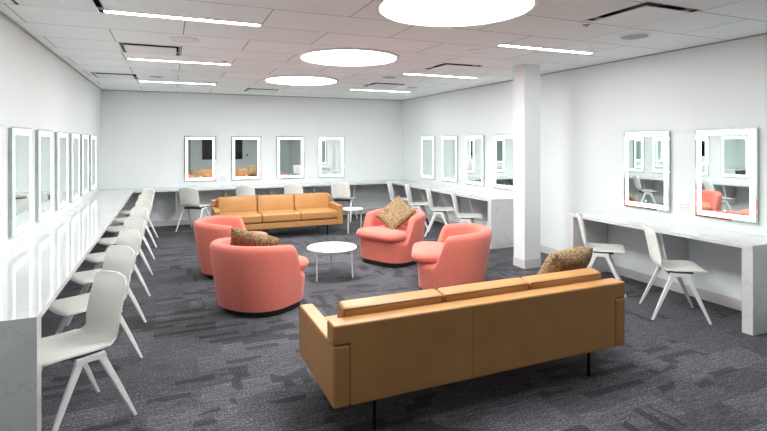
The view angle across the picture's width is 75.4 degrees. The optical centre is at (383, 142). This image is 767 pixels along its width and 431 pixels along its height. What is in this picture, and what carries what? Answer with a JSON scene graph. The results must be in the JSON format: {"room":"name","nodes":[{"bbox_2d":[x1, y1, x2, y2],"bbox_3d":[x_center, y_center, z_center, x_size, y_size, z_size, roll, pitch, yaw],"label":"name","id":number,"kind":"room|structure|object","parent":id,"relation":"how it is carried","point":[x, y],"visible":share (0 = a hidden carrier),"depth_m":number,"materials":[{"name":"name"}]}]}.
{"room":"backstage room","nodes":[
{"label":"backstage room","id":0,"kind":"room"},
{"bbox_2d":[0,14,100,256],"bbox_3d":[-2.959,0.168,3.703,0.100,2.954,12.540,0,0,-23],"label":"wall","id":1,"kind":"structure","parent":0,"point":[38,90],"depth_m":4.96,"materials":[{"name":"white paint"}]},
{"bbox_2d":[8,126,31,238],"bbox_3d":[-3.143,0.323,4.299,0.032,0.914,0.602,0,0,-23],"label":"mirror","id":2,"kind":"object","parent":1,"relation":"attached to","point":[19,138],"visible":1,"depth_m":4.22,"materials":[{"name":"mirror"},{"name":"frosted glass"}]},
{"bbox_2d":[35,129,51,222],"bbox_3d":[-3.488,0.324,5.104,0.032,0.914,0.602,0,0,-23],"label":"mirror","id":3,"kind":"object","parent":1,"relation":"attached to","point":[43,138],"visible":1,"depth_m":5.01,"materials":[{"name":"silver glass"}]},
{"bbox_2d":[0,10,101,89],"bbox_3d":[-2.906,-1.003,3.727,0.020,0.012,12.340,0,0,-23],"label":"trim","id":4,"kind":"structure","parent":1,"relation":"attached to","point":[1,12],"depth_m":4.99,"materials":[{"name":"grey"}]},
{"bbox_2d":[55,131,67,210],"bbox_3d":[-3.836,0.324,5.917,0.032,0.914,0.602,0,0,-23],"label":"mirror","id":5,"kind":"object","parent":1,"relation":"attached to","point":[61,138],"visible":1,"depth_m":5.84,"materials":[{"name":"silver glass"}]},
{"bbox_2d":[69,133,79,202],"bbox_3d":[-4.183,0.325,6.726,0.032,0.914,0.602,0,0,-23],"label":"mirror","id":6,"kind":"object","parent":1,"relation":"attached to","point":[74,138],"visible":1,"depth_m":6.63,"materials":[{"name":"silver glass"}]},
{"bbox_2d":[80,134,88,195],"bbox_3d":[-4.514,0.325,7.498,0.032,0.914,0.602,0,0,-23],"label":"mirror","id":7,"kind":"object","parent":1,"relation":"attached to","point":[84,138],"visible":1,"depth_m":7.40,"materials":[{"name":"silver glass"}]},
{"bbox_2d":[89,135,95,190],"bbox_3d":[-4.849,0.326,8.279,0.032,0.914,0.602,0,0,-23],"label":"mirror","id":8,"kind":"object","parent":1,"relation":"attached to","point":[92,138],"visible":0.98,"depth_m":8.16,"materials":[{"name":"silver glass"}]},
{"bbox_2d":[101,90,402,223],"bbox_3d":[-2.462,0.167,10.684,6.316,2.954,0.100,0,0,-23],"label":"wall","id":9,"kind":"structure","parent":0,"point":[143,133],"depth_m":10.32,"materials":[{"name":"white paint"}]},
{"bbox_2d":[184,136,215,181],"bbox_3d":[-3.717,0.324,10.074,0.602,0.914,0.032,0,0,-23],"label":"mirror","id":10,"kind":"object","parent":9,"relation":"attached to","point":[199,151],"visible":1,"depth_m":10.05,"materials":[{"name":"silver glass"}]},
{"bbox_2d":[220,176,225,181],"bbox_3d":[-3.315,0.745,10.258,0.116,0.116,0.009,0,0,-23],"label":"wall outlet","id":11,"kind":"object","parent":9,"relation":"attached to","point":[222,178],"visible":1,"depth_m":10.26,"materials":[{"name":"white plastic"}]},
{"bbox_2d":[109,208,381,226],"bbox_3d":[-2.437,1.591,10.632,6.288,0.105,0.014,0,0,-23],"label":"baseboard","id":12,"kind":"structure","parent":9,"relation":"attached to","point":[364,211],"depth_m":9.90,"materials":[{"name":"white plastic"}]},
{"bbox_2d":[231,136,260,179],"bbox_3d":[-2.882,0.323,10.432,0.602,0.914,0.032,0,0,-23],"label":"mirror","id":13,"kind":"object","parent":9,"relation":"attached to","point":[245,150],"visible":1,"depth_m":10.41,"materials":[{"name":"silver glass"}]},
{"bbox_2d":[110,90,401,100],"bbox_3d":[-2.440,-1.004,10.629,6.276,0.012,0.020,0,0,-23],"label":"trim","id":14,"kind":"structure","parent":9,"relation":"attached to","point":[110,90],"depth_m":10.50,"materials":[{"name":"grey metal"}]},
{"bbox_2d":[134,180,386,211],"bbox_3d":[-2.320,1.128,10.369,5.147,0.492,0.590,0,0,-23],"label":"countertop","id":15,"kind":"structure","parent":9,"relation":"attached to","point":[224,188],"depth_m":10.24,"materials":[{"name":"stone"}]},
{"bbox_2d":[277,136,303,178],"bbox_3d":[-2.026,0.321,10.799,0.602,0.914,0.032,0,0,-23],"label":"mirror","id":16,"kind":"object","parent":9,"relation":"attached to","point":[290,149],"visible":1,"depth_m":10.79,"materials":[{"name":"silver glass"}]},
{"bbox_2d":[318,137,343,177],"bbox_3d":[-1.176,0.320,11.164,0.602,0.914,0.032,0,0,-23],"label":"mirror","id":17,"kind":"object","parent":9,"relation":"attached to","point":[330,149],"visible":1,"depth_m":11.14,"materials":[{"name":"mirror"}]},
{"bbox_2d":[0,0,766,99],"bbox_3d":[-0.013,-1.014,4.967,6.316,0.001,12.340,0,0,-23],"label":"ceiling","id":18,"kind":"structure","parent":0,"point":[87,41],"depth_m":4.91,"materials":[{"name":"white tile"}]},
{"bbox_2d":[9,0,104,12],"bbox_3d":[-2.307,-1.054,3.473,0.592,0.124,0.592,0,0,-23],"label":"ceiling vent","id":19,"kind":"object","parent":18,"relation":"in","point":[95,6],"visible":0.96,"depth_m":3.59,"materials":[{"name":"grey metal"}]},
{"bbox_2d":[90,72,137,79],"bbox_3d":[-4.030,-1.052,7.467,0.592,0.124,0.592,0,0,-23],"label":"ceiling vent","id":20,"kind":"object","parent":18,"relation":"in","point":[96,74],"visible":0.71,"depth_m":7.43,"materials":[{"name":"grey metal"}]},
{"bbox_2d":[118,42,180,55],"bbox_3d":[-2.513,-1.054,5.375,0.592,0.124,0.592,0,0,-23],"label":"ceiling vent","id":21,"kind":"object","parent":18,"relation":"in","point":[133,48],"visible":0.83,"depth_m":5.40,"materials":[{"name":"grey metal"}]},
{"bbox_2d":[148,75,163,77],"bbox_3d":[-3.456,-1.004,7.550,0.220,0.009,0.220,0,0,-23],"label":"ceiling speaker","id":22,"kind":"object","parent":18,"relation":"attached to","point":[153,76],"visible":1,"depth_m":7.52,"materials":[{"name":"grey metal"}]},
{"bbox_2d":[139,81,215,84],"bbox_3d":[-3.435,-1.004,8.320,1.185,0.008,0.084,0,0,-23],"label":"recessed light","id":23,"kind":"object","parent":18,"relation":"in","point":[139,81],"visible":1,"depth_m":8.28,"materials":[{"name":"white plastic"}]},
{"bbox_2d":[127,58,230,64],"bbox_3d":[-2.513,-1.006,6.170,1.185,0.008,0.084,0,0,-23],"label":"recessed light","id":24,"kind":"object","parent":18,"relation":"in","point":[127,58],"visible":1,"depth_m":6.14,"materials":[{"name":"white plastic"}]},
{"bbox_2d":[170,70,189,72],"bbox_3d":[-2.894,-1.006,7.051,0.266,0.007,0.266,0,0,-23],"label":"ceiling speaker","id":25,"kind":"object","parent":18,"relation":"attached to","point":[172,71],"depth_m":7.01,"materials":[{"name":"white"}]},
{"bbox_2d":[103,9,261,26],"bbox_3d":[-1.595,-1.008,4.028,1.185,0.008,0.084,0,0,-23],"label":"recessed light","id":26,"kind":"object","parent":18,"relation":"in","point":[104,10],"visible":1,"depth_m":4.00,"materials":[{"name":"white plastic"}]},
{"bbox_2d":[170,37,198,42],"bbox_3d":[-1.947,-1.007,4.867,0.266,0.007,0.266,0,0,-23],"label":"ceiling speaker","id":27,"kind":"object","parent":18,"relation":"attached to","point":[177,39],"depth_m":4.85,"materials":[{"name":"white"}]},
{"bbox_2d":[244,88,278,92],"bbox_3d":[-2.361,-1.054,9.564,0.592,0.124,0.592,0,0,-23],"label":"ceiling vent","id":28,"kind":"object","parent":18,"relation":"in","point":[247,89],"visible":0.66,"depth_m":9.62,"materials":[{"name":"grey metal"}]},
{"bbox_2d":[263,75,338,85],"bbox_3d":[-1.330,-1.002,8.048,1.212,0.020,1.212,0,0,-23],"label":"recessed light","id":29,"kind":"object","parent":18,"relation":"in","point":[297,80],"visible":1,"depth_m":7.98,"materials":[{"name":"white plastic"}]},
{"bbox_2d":[266,77,335,84],"bbox_3d":[-1.330,-1.005,8.048,1.120,0.010,1.120,0,0,-23],"label":"diffuser","id":30,"kind":"object","parent":29,"relation":"attached to","point":[274,80],"depth_m":7.99,"materials":[{"name":"white plastic"}]},
{"bbox_2d":[297,48,399,66],"bbox_3d":[-0.408,-1.003,5.897,1.212,0.020,1.212,0,0,-23],"label":"recessed light","id":31,"kind":"object","parent":18,"relation":"in","point":[342,57],"visible":1,"depth_m":5.83,"materials":[{"name":"white plastic"}]},
{"bbox_2d":[349,89,407,91],"bbox_3d":[-0.057,-1.010,9.659,1.250,0.008,0.084,0,0,-23],"label":"recessed light","id":32,"kind":"object","parent":18,"relation":"in","point":[349,89],"visible":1,"depth_m":9.60,"materials":[{"name":"white plastic"}]},
{"bbox_2d":[364,82,404,87],"bbox_3d":[0.005,-1.058,8.740,0.592,0.124,0.592,0,0,-23],"label":"ceiling vent","id":33,"kind":"object","parent":18,"relation":"in","point":[378,85],"visible":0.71,"depth_m":8.80,"materials":[{"name":"grey metal"}]},
{"bbox_2d":[382,76,396,77],"bbox_3d":[0.089,-1.010,7.655,0.240,0.009,0.240,0,0,-23],"label":"ceiling speaker","id":34,"kind":"object","parent":18,"relation":"attached to","point":[382,76],"visible":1,"depth_m":7.63,"materials":[{"name":"grey metal"}]},
{"bbox_2d":[403,73,476,77],"bbox_3d":[0.865,-1.011,7.509,1.250,0.008,0.084,0,0,-23],"label":"recessed light","id":35,"kind":"object","parent":18,"relation":"in","point":[403,73],"visible":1,"depth_m":7.46,"materials":[{"name":"white plastic"}]},
{"bbox_2d":[411,74,470,77],"bbox_3d":[0.865,-1.012,7.509,1.238,0.004,0.072,0,0,-23],"label":"diffuser","id":36,"kind":"object","parent":35,"relation":"attached to","point":[411,74],"depth_m":7.48,"materials":[{"name":"white plastic"}]},
{"bbox_2d":[425,63,483,71],"bbox_3d":[0.938,-1.060,6.691,0.592,0.124,0.592,0,0,-23],"label":"ceiling vent","id":37,"kind":"object","parent":18,"relation":"in","point":[452,67],"visible":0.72,"depth_m":6.68,"materials":[{"name":"grey metal"}]},
{"bbox_2d":[374,0,539,27],"bbox_3d":[0.534,-1.005,3.700,1.212,0.020,1.212,0,0,-23],"label":"recessed light","id":38,"kind":"object","parent":18,"relation":"in","point":[420,13],"visible":1,"depth_m":3.80,"materials":[{"name":"white plastic"}]},
{"bbox_2d":[467,49,490,53],"bbox_3d":[1.061,-1.012,5.515,0.266,0.007,0.266,0,0,-23],"label":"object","id":39,"kind":"structure","parent":18,"relation":"attached to","point":[474,51],"depth_m":5.51,"materials":[{"name":"white"}]},
{"bbox_2d":[497,44,593,53],"bbox_3d":[1.775,-1.013,5.386,1.250,0.008,0.084,0,0,-23],"label":"recessed light","id":40,"kind":"object","parent":18,"relation":"in","point":[502,45],"visible":1,"depth_m":5.37,"materials":[{"name":"white plastic"}]},
{"bbox_2d":[619,33,650,39],"bbox_3d":[2.396,-1.013,4.738,0.270,0.009,0.270,0,0,-23],"label":"ceiling speaker","id":41,"kind":"object","parent":18,"relation":"attached to","point":[633,35],"visible":1,"depth_m":4.73,"materials":[{"name":"grey"}]},
{"bbox_2d":[621,34,648,38],"bbox_3d":[2.396,-1.015,4.738,0.243,0.006,0.243,0,0,-23],"label":"grille","id":42,"kind":"object","parent":41,"relation":"attached to","point":[628,36],"depth_m":4.73,"materials":[{"name":"grey metal"}]},
{"bbox_2d":[584,1,701,26],"bbox_3d":[2.054,-1.061,3.960,0.592,0.124,0.592,0,0,-23],"label":"ceiling vent","id":43,"kind":"object","parent":18,"relation":"in","point":[644,13],"visible":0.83,"depth_m":3.96,"materials":[{"name":"grey metal"}]},
{"bbox_2d":[41,214,766,430],"bbox_3d":[-0.009,1.690,4.968,6.516,0.100,12.540,0,0,-23],"label":"floor","id":44,"kind":"structure","parent":0,"point":[203,366],"depth_m":3.52,"materials":[{"name":"carpet"}]},
{"bbox_2d":[0,188,135,430],"bbox_3d":[-3.547,1.265,5.952,0.589,0.762,7.737,0,0,-23],"label":"countertop","id":45,"kind":"structure","parent":44,"relation":"on","point":[33,273],"depth_m":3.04,"materials":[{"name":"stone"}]},
{"bbox_2d":[41,270,136,430],"bbox_3d":[-1.832,1.231,2.944,0.488,0.824,0.511,0,0,36],"label":"shell chair","id":46,"kind":"object","parent":44,"relation":"on","point":[81,346],"visible":0.89,"depth_m":2.98,"materials":[{"name":"white plastic"}]},
{"bbox_2d":[48,245,142,377],"bbox_3d":[-2.182,1.232,3.730,0.488,0.824,0.511,0,0,34],"label":"shell chair","id":47,"kind":"object","parent":44,"relation":"on","point":[118,258],"visible":0.6,"depth_m":3.77,"materials":[{"name":"white plastic"}]},
{"bbox_2d":[66,228,146,325],"bbox_3d":[-2.513,1.232,4.502,0.488,0.824,0.511,0,0,38],"label":"shell chair","id":48,"kind":"object","parent":44,"relation":"on","point":[126,237],"visible":0.49,"depth_m":4.53,"materials":[{"name":"white plastic"}]},
{"bbox_2d":[85,217,150,295],"bbox_3d":[-2.840,1.232,5.265,0.488,0.824,0.511,0,0,35],"label":"shell chair","id":49,"kind":"object","parent":44,"relation":"on","point":[137,223],"visible":0.43,"depth_m":5.30,"materials":[{"name":"white plastic"}]},
{"bbox_2d":[97,207,152,274],"bbox_3d":[-3.206,1.233,6.120,0.488,0.824,0.511,0,0,36],"label":"shell chair","id":50,"kind":"object","parent":44,"relation":"on","point":[142,212],"visible":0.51,"depth_m":6.15,"materials":[{"name":"white plastic"}]},
{"bbox_2d":[106,199,154,258],"bbox_3d":[-3.565,1.234,6.956,0.488,0.824,0.511,0,0,37],"label":"shell chair","id":51,"kind":"object","parent":44,"relation":"on","point":[140,203],"visible":0.38,"depth_m":6.98,"materials":[{"name":"white plastic"}]},
{"bbox_2d":[113,194,156,246],"bbox_3d":[-3.903,1.234,7.746,0.488,0.824,0.511,0,0,34],"label":"shell chair","id":52,"kind":"object","parent":44,"relation":"on","point":[149,197],"visible":0.37,"depth_m":7.78,"materials":[{"name":"white plastic"}]},
{"bbox_2d":[118,189,157,237],"bbox_3d":[-4.258,1.235,8.574,0.488,0.824,0.511,0,0,36],"label":"shell chair","id":53,"kind":"object","parent":44,"relation":"on","point":[145,191],"visible":0.35,"depth_m":8.59,"materials":[{"name":"white plastic"}]},
{"bbox_2d":[175,187,210,231],"bbox_3d":[-3.552,1.234,9.359,0.488,0.824,0.511,0,0,14],"label":"shell chair","id":54,"kind":"object","parent":44,"relation":"on","point":[189,197],"visible":0.98,"depth_m":9.18,"materials":[{"name":"white plastic"}]},
{"bbox_2d":[193,215,267,279],"bbox_3d":[-1.929,1.301,6.290,0.894,0.685,0.879,0,0,-9],"label":"barrel armchair","id":55,"kind":"object","parent":44,"relation":"on","point":[208,229],"visible":0.41,"depth_m":5.94,"materials":[{"name":"pink fabric"}]},
{"bbox_2d":[250,231,267,234],"bbox_3d":[-1.853,1.228,6.302,0.740,0.139,0.758,0,0,-9],"label":"seat cushion","id":56,"kind":"object","parent":55,"relation":"on","point":[259,232],"depth_m":6.52,"materials":[{"name":"pink fabric"}]},
{"bbox_2d":[236,185,254,195],"bbox_3d":[-2.626,1.232,9.789,0.488,0.824,0.511,0,0,14],"label":"shell chair","id":57,"kind":"object","parent":44,"relation":"on","point":[241,190],"visible":0.27,"depth_m":9.56,"materials":[{"name":"white plastic"}]},
{"bbox_2d":[209,237,308,317],"bbox_3d":[-1.259,1.300,4.982,0.879,0.685,0.894,0,0,31],"label":"barrel armchair","id":58,"kind":"object","parent":44,"relation":"on","point":[250,281],"visible":0.99,"depth_m":4.63,"materials":[{"name":"pink fabric"}]},
{"bbox_2d":[230,228,279,245],"bbox_3d":[-1.308,1.067,4.971,0.571,0.496,0.338,0,0,-8],"label":"throw pillow","id":59,"kind":"object","parent":58,"relation":"on","point":[239,237],"visible":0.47,"depth_m":4.83,"materials":[{"name":"fabric"}]},
{"bbox_2d":[298,255,308,269],"bbox_3d":[-1.219,1.227,5.048,0.758,0.139,0.740,0,0,31],"label":"seat cushion","id":60,"kind":"object","parent":58,"relation":"on","point":[303,261],"depth_m":5.04,"materials":[{"name":"pink fabric"}]},
{"bbox_2d":[211,192,342,234],"bbox_3d":[-1.877,1.290,8.805,2.180,0.707,0.786,0,0,-23],"label":"leather sofa","id":61,"kind":"object","parent":44,"relation":"on","point":[257,212],"visible":0.92,"depth_m":8.72,"materials":[{"name":"brown leather"}]},
{"bbox_2d":[217,195,256,212],"bbox_3d":[-2.567,1.091,8.726,0.661,0.307,0.168,0,0,-23],"label":"cushion","id":62,"kind":"object","parent":61,"relation":"on","point":[230,204],"depth_m":8.66,"materials":[{"name":"orange leather"}]},
{"bbox_2d":[221,211,261,223],"bbox_3d":[-2.441,1.279,8.432,0.661,0.159,0.515,0,0,-23],"label":"seat cushion","id":63,"kind":"object","parent":61,"relation":"on","point":[248,217],"depth_m":8.31,"materials":[{"name":"orange leather"}]},
{"bbox_2d":[257,194,293,211],"bbox_3d":[-1.956,1.090,8.988,0.661,0.307,0.168,0,0,-23],"label":"cushion","id":64,"kind":"object","parent":61,"relation":"on","point":[278,201],"depth_m":8.92,"materials":[{"name":"orange leather"}]},
{"bbox_2d":[258,209,300,222],"bbox_3d":[-1.830,1.278,8.694,0.661,0.159,0.515,0,0,-23],"label":"seat cushion","id":65,"kind":"object","parent":61,"relation":"on","point":[266,215],"depth_m":8.51,"materials":[{"name":"orange leather"}]},
{"bbox_2d":[294,192,328,209],"bbox_3d":[-1.344,1.089,9.250,0.661,0.307,0.168,0,0,-23],"label":"cushion","id":66,"kind":"object","parent":61,"relation":"on","point":[301,200],"depth_m":9.18,"materials":[{"name":"orange leather"}]},
{"bbox_2d":[295,207,336,219],"bbox_3d":[-1.218,1.277,8.956,0.661,0.159,0.515,0,0,-23],"label":"seat cushion","id":67,"kind":"object","parent":61,"relation":"on","point":[305,213],"depth_m":8.77,"materials":[{"name":"orange leather"}]},
{"bbox_2d":[284,184,302,193],"bbox_3d":[-1.762,1.231,10.159,0.488,0.824,0.511,0,0,14],"label":"shell chair","id":68,"kind":"object","parent":44,"relation":"on","point":[288,188],"visible":0.22,"depth_m":9.94,"materials":[{"name":"white plastic"}]},
{"bbox_2d":[307,242,356,281],"bbox_3d":[-0.634,1.459,6.103,0.610,0.365,0.610,0,0,-23],"label":"coffee table","id":69,"kind":"object","parent":44,"relation":"on","point":[323,247],"visible":1,"depth_m":6.01,"materials":[{"name":"white laminate"}]},
{"bbox_2d":[331,182,357,221],"bbox_3d":[-0.852,1.229,10.549,0.488,0.824,0.511,0,0,14],"label":"shell chair","id":70,"kind":"object","parent":44,"relation":"on","point":[340,190],"visible":0.96,"depth_m":10.36,"materials":[{"name":"white plastic"}]},
{"bbox_2d":[343,207,362,233],"bbox_3d":[-0.574,1.423,9.110,0.410,0.435,0.410,0,0,-23],"label":"side table","id":71,"kind":"object","parent":44,"relation":"on","point":[347,209],"visible":0.9,"depth_m":9.10,"materials":[{"name":"white laminate"}]},
{"bbox_2d":[356,208,425,267],"bbox_3d":[0.130,1.297,6.913,0.879,0.685,0.894,0,0,40],"label":"barrel armchair","id":72,"kind":"object","parent":44,"relation":"on","point":[380,245],"visible":0.82,"depth_m":6.59,"materials":[{"name":"pink fabric"}]},
{"bbox_2d":[356,225,407,241],"bbox_3d":[0.081,1.224,6.854,0.758,0.139,0.740,0,0,40],"label":"seat cushion","id":73,"kind":"object","parent":72,"relation":"on","point":[371,233],"depth_m":6.59,"materials":[{"name":"pink fabric"}]},
{"bbox_2d":[375,196,416,228],"bbox_3d":[0.167,0.980,6.847,0.344,0.462,0.533,0,0,-35],"label":"throw pillow","id":74,"kind":"object","parent":72,"relation":"on","point":[397,212],"visible":0.97,"depth_m":6.77,"materials":[{"name":"fabric"}]},
{"bbox_2d":[387,181,407,201],"bbox_3d":[0.328,1.227,10.398,0.511,0.824,0.488,0,0,13],"label":"shell chair","id":75,"kind":"object","parent":44,"relation":"on","point":[389,183],"visible":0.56,"depth_m":10.49,"materials":[{"name":"white plastic"}]},
{"bbox_2d":[404,184,429,227],"bbox_3d":[0.663,1.227,9.617,0.511,0.824,0.488,0,0,13],"label":"shell chair","id":76,"kind":"object","parent":44,"relation":"on","point":[418,205],"visible":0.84,"depth_m":9.68,"materials":[{"name":"white plastic"}]},
{"bbox_2d":[424,188,454,236],"bbox_3d":[1.002,1.226,8.827,0.511,0.824,0.488,0,0,13],"label":"shell chair","id":77,"kind":"object","parent":44,"relation":"on","point":[438,210],"visible":0.98,"depth_m":8.79,"materials":[{"name":"white plastic"}]},
{"bbox_2d":[382,179,513,248],"bbox_3d":[1.059,1.257,9.754,0.580,0.762,4.377,0,0,-23],"label":"countertop","id":78,"kind":"structure","parent":44,"relation":"on","point":[498,210],"depth_m":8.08,"materials":[{"name":"stone"}]},
{"bbox_2d":[411,223,491,289],"bbox_3d":[0.769,1.296,5.613,0.894,0.685,0.879,0,0,5],"label":"barrel armchair","id":79,"kind":"object","parent":44,"relation":"on","point":[460,254],"visible":0.98,"depth_m":5.25,"materials":[{"name":"pink fabric"}]},
{"bbox_2d":[411,241,443,263],"bbox_3d":[0.692,1.224,5.619,0.740,0.139,0.758,0,0,5],"label":"seat cushion","id":80,"kind":"object","parent":79,"relation":"on","point":[425,252],"depth_m":5.38,"materials":[{"name":"pink fabric"}]},
{"bbox_2d":[299,267,624,429],"bbox_3d":[0.576,1.286,3.479,2.180,0.707,0.786,0,0,-23],"label":"leather sofa","id":81,"kind":"object","parent":44,"relation":"on","point":[374,348],"visible":0.99,"depth_m":3.05,"materials":[{"name":"brown leather"}]},
{"bbox_2d":[325,315,336,319],"bbox_3d":[-0.084,1.275,3.328,0.661,0.159,0.515,0,0,-23],"label":"seat cushion","id":82,"kind":"object","parent":81,"relation":"on","point":[333,316],"depth_m":3.42,"materials":[{"name":"orange leather"}]},
{"bbox_2d":[337,289,441,317],"bbox_3d":[0.042,1.087,3.034,0.661,0.307,0.168,0,0,-23],"label":"cushion","id":83,"kind":"object","parent":81,"relation":"on","point":[350,308],"depth_m":2.97,"materials":[{"name":"orange leather"}]},
{"bbox_2d":[437,278,527,302],"bbox_3d":[0.654,1.086,3.296,0.661,0.307,0.168,0,0,-23],"label":"cushion","id":84,"kind":"object","parent":81,"relation":"on","point":[478,290],"depth_m":3.23,"materials":[{"name":"orange leather"}]},
{"bbox_2d":[521,268,600,289],"bbox_3d":[1.265,1.085,3.559,0.661,0.307,0.168,0,0,-23],"label":"cushion","id":85,"kind":"object","parent":81,"relation":"on","point":[583,275],"depth_m":3.49,"materials":[{"name":"orange leather"}]},
{"bbox_2d":[537,246,592,273],"bbox_3d":[1.382,1.003,3.861,0.440,0.385,0.316,0,0,-33],"label":"throw pillow","id":86,"kind":"object","parent":81,"relation":"on","point":[579,257],"visible":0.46,"depth_m":3.73,"materials":[{"name":"fabric"}]},
{"bbox_2d":[451,192,482,223],"bbox_3d":[1.345,1.226,8.027,0.511,0.824,0.488,0,0,13],"label":"shell chair","id":87,"kind":"object","parent":44,"relation":"on","point":[464,217],"visible":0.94,"depth_m":7.96,"materials":[{"name":"white plastic"}]},
{"bbox_2d":[513,64,540,268],"bbox_3d":[1.903,0.310,6.590,0.270,2.654,0.235,0,0,-23],"label":"column","id":88,"kind":"structure","parent":44,"relation":"on","point":[526,78],"depth_m":6.49,"materials":[{"name":"white paint"}]},
{"bbox_2d":[576,213,625,296],"bbox_3d":[2.442,1.224,5.581,0.511,0.824,0.488,0,0,23],"label":"shell chair","id":89,"kind":"object","parent":44,"relation":"on","point":[599,250],"visible":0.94,"depth_m":5.49,"materials":[{"name":"white plastic"}]},
{"bbox_2d":[568,211,766,335],"bbox_3d":[2.972,1.254,5.293,0.580,0.762,2.130,0,0,-23],"label":"countertop","id":90,"kind":"structure","parent":44,"relation":"on","point":[674,236],"depth_m":4.85,"materials":[{"name":"stone"}]},
{"bbox_2d":[639,225,711,324],"bbox_3d":[2.779,1.224,4.758,0.511,0.824,0.488,0,0,15],"label":"shell chair","id":91,"kind":"object","parent":44,"relation":"on","point":[680,269],"visible":1,"depth_m":4.65,"materials":[{"name":"white plastic"}]},
{"bbox_2d":[403,35,766,299],"bbox_3d":[2.938,0.158,6.231,0.100,2.954,12.540,0,0,-23],"label":"wall","id":92,"kind":"structure","parent":0,"point":[585,113],"depth_m":6.15,"materials":[{"name":"white paint"}]},
{"bbox_2d":[421,136,434,179],"bbox_3d":[0.958,0.317,10.681,0.032,0.914,0.602,0,0,-23],"label":"mirror","id":93,"kind":"object","parent":92,"relation":"attached to","point":[427,142],"visible":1,"depth_m":10.63,"materials":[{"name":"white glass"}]},
{"bbox_2d":[441,135,457,182],"bbox_3d":[1.311,0.316,9.859,0.032,0.914,0.602,0,0,-23],"label":"mirror","id":94,"kind":"object","parent":92,"relation":"attached to","point":[449,144],"visible":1,"depth_m":9.83,"materials":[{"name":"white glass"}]},
{"bbox_2d":[465,135,484,185],"bbox_3d":[1.660,0.315,9.046,0.032,0.914,0.602,0,0,-23],"label":"mirror","id":95,"kind":"object","parent":92,"relation":"attached to","point":[474,144],"visible":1,"depth_m":8.99,"materials":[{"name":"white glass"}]},
{"bbox_2d":[494,134,513,190],"bbox_3d":[2.014,0.315,8.218,0.032,0.914,0.602,0,0,-23],"label":"mirror","id":96,"kind":"object","parent":92,"relation":"attached to","point":[503,143],"visible":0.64,"depth_m":8.23,"materials":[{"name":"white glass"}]},
{"bbox_2d":[426,214,741,310],"bbox_3d":[2.888,1.583,6.209,0.014,0.105,12.340,0,0,-23],"label":"baseboard","id":97,"kind":"structure","parent":92,"relation":"attached to","point":[720,299],"depth_m":5.49,"materials":[{"name":"white plastic"}]},
{"bbox_2d":[402,33,766,100],"bbox_3d":[2.881,-1.013,6.208,0.020,0.012,12.340,0,0,-23],"label":"trim","id":98,"kind":"structure","parent":92,"relation":"attached to","point":[763,33],"depth_m":5.97,"materials":[{"name":"grey metal"}]},
{"bbox_2d":[624,226,631,234],"bbox_3d":[2.966,1.048,6.031,0.009,0.116,0.116,0,0,-23],"label":"wall outlet","id":99,"kind":"object","parent":92,"relation":"attached to","point":[627,230],"visible":0.69,"depth_m":6.03,"materials":[{"name":"white plastic"}]},
{"bbox_2d":[624,130,670,211],"bbox_3d":[3.061,0.313,5.778,0.032,0.914,0.602,0,0,-23],"label":"mirror","id":100,"kind":"object","parent":92,"relation":"attached to","point":[646,152],"visible":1,"depth_m":5.75,"materials":[{"name":"mirror glass"},{"name":"frosted glass"}]},
{"bbox_2d":[679,201,688,211],"bbox_3d":[3.247,0.690,5.373,0.009,0.116,0.116,0,0,-23],"label":"wall outlet","id":101,"kind":"object","parent":92,"relation":"attached to","point":[683,205],"visible":1,"depth_m":5.37,"materials":[{"name":"white plastic"}]},
{"bbox_2d":[695,127,757,223],"bbox_3d":[3.413,0.312,4.955,0.032,0.914,0.602,0,0,-23],"label":"mirror","id":102,"kind":"object","parent":92,"relation":"attached to","point":[726,159],"visible":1,"depth_m":4.92,"materials":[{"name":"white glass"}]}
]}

